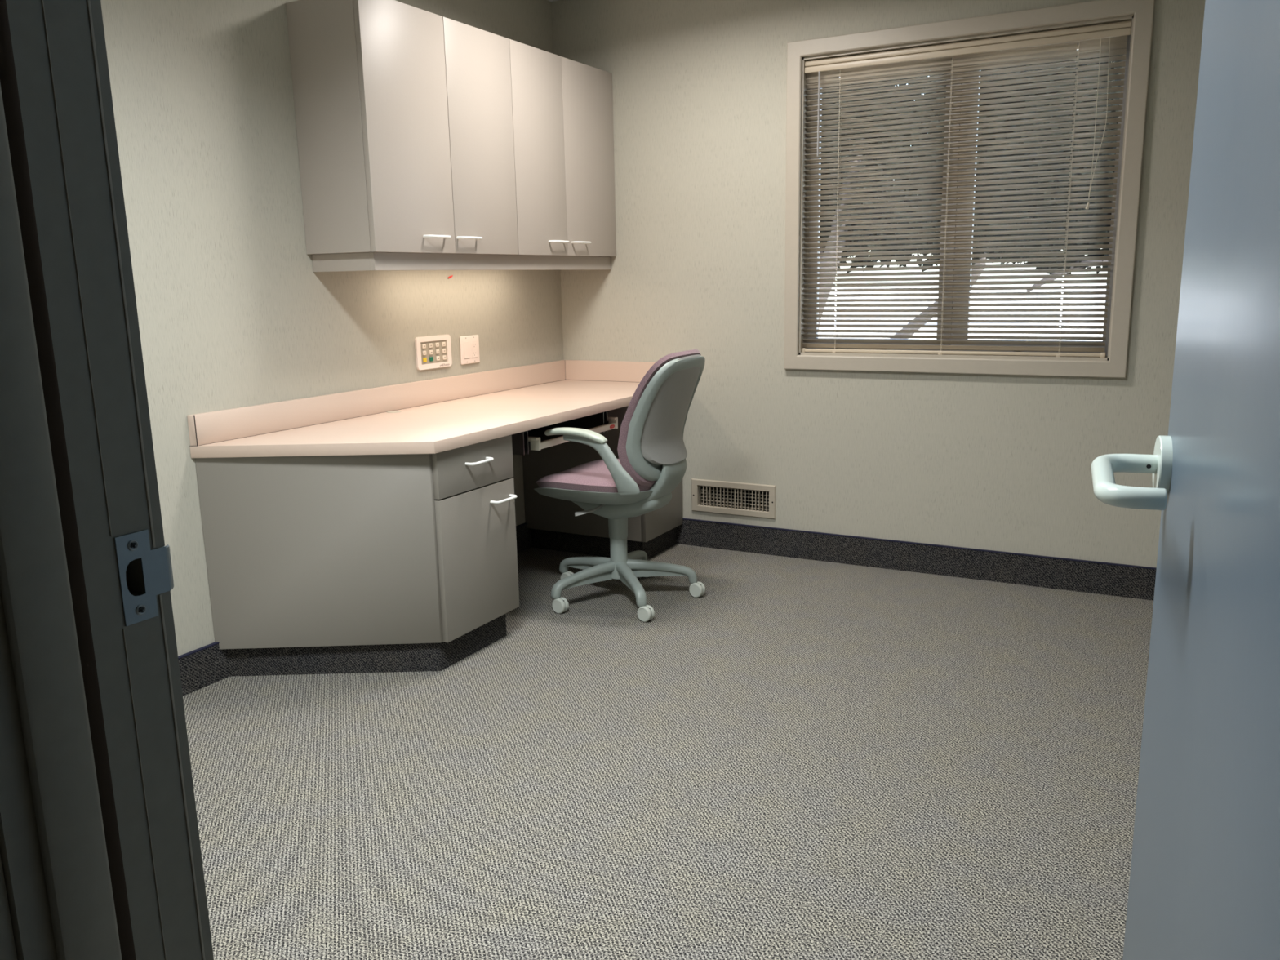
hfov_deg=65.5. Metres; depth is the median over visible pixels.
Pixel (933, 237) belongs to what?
tree
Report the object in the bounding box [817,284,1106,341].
ground
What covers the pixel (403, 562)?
base cabinet
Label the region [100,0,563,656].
wall
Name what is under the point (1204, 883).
door
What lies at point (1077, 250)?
tree
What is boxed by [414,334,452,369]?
keypad
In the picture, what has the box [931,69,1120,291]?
tree
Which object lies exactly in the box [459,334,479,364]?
wall plate
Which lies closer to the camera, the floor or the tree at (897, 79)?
the floor
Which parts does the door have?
lever, handle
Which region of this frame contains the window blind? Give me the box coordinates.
[801,20,1132,357]
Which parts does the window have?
sash, sash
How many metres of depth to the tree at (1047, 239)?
15.17 m
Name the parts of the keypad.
key panel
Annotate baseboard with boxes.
[177,522,532,696]
[676,517,1156,600]
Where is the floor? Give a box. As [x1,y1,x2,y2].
[182,543,1153,959]
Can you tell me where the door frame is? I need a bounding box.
[0,0,213,959]
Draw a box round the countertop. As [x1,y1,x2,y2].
[186,360,656,457]
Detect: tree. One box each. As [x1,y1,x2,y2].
[817,71,945,333]
[820,79,899,180]
[877,48,1123,338]
[928,50,1114,264]
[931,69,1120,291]
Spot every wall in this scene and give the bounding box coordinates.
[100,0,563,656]
[551,0,1205,567]
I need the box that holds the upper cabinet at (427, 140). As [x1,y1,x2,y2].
[285,0,616,271]
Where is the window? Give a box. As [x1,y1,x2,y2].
[784,0,1155,377]
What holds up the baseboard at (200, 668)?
attached to the wall at (233, 311)
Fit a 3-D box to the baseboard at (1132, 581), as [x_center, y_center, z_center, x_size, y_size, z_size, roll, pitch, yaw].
[1.126,0.319,4.136,3.338,0.124,0.014,5,13,28]
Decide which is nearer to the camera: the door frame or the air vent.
the door frame
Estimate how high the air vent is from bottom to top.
0.151 m
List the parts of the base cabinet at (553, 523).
door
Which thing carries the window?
in the wall at (1002, 463)
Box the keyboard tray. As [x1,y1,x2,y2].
[511,411,617,455]
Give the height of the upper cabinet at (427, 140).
0.844 m
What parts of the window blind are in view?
ladder cord, ladder cord, rail, ladder cord, pull cord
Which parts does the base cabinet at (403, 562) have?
panel, drawer, door, handle, handle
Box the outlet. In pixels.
[471,341,476,357]
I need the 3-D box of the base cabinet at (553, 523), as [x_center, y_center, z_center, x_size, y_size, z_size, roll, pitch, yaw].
[-0.170,-0.039,4.554,0.630,0.712,0.365,5,13,28]
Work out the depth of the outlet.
4.15 m
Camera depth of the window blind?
3.81 m
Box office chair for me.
[533,349,705,622]
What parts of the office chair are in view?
leg, leg, adjusting lever, seat, armrest, leg, leg, backrest, leg, panel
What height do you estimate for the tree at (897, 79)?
8.864 m
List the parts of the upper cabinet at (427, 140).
light rail, door, handle, handle, door, light rail, door, handle, handle, door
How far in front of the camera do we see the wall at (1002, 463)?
4.15 m
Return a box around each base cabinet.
[195,435,519,676]
[522,405,682,559]
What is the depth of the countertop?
3.49 m
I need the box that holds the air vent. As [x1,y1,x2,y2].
[691,478,775,519]
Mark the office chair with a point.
(651, 464)
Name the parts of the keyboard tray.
slide rail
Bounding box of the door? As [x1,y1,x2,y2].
[1091,0,1279,959]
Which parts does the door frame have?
casing, strike plate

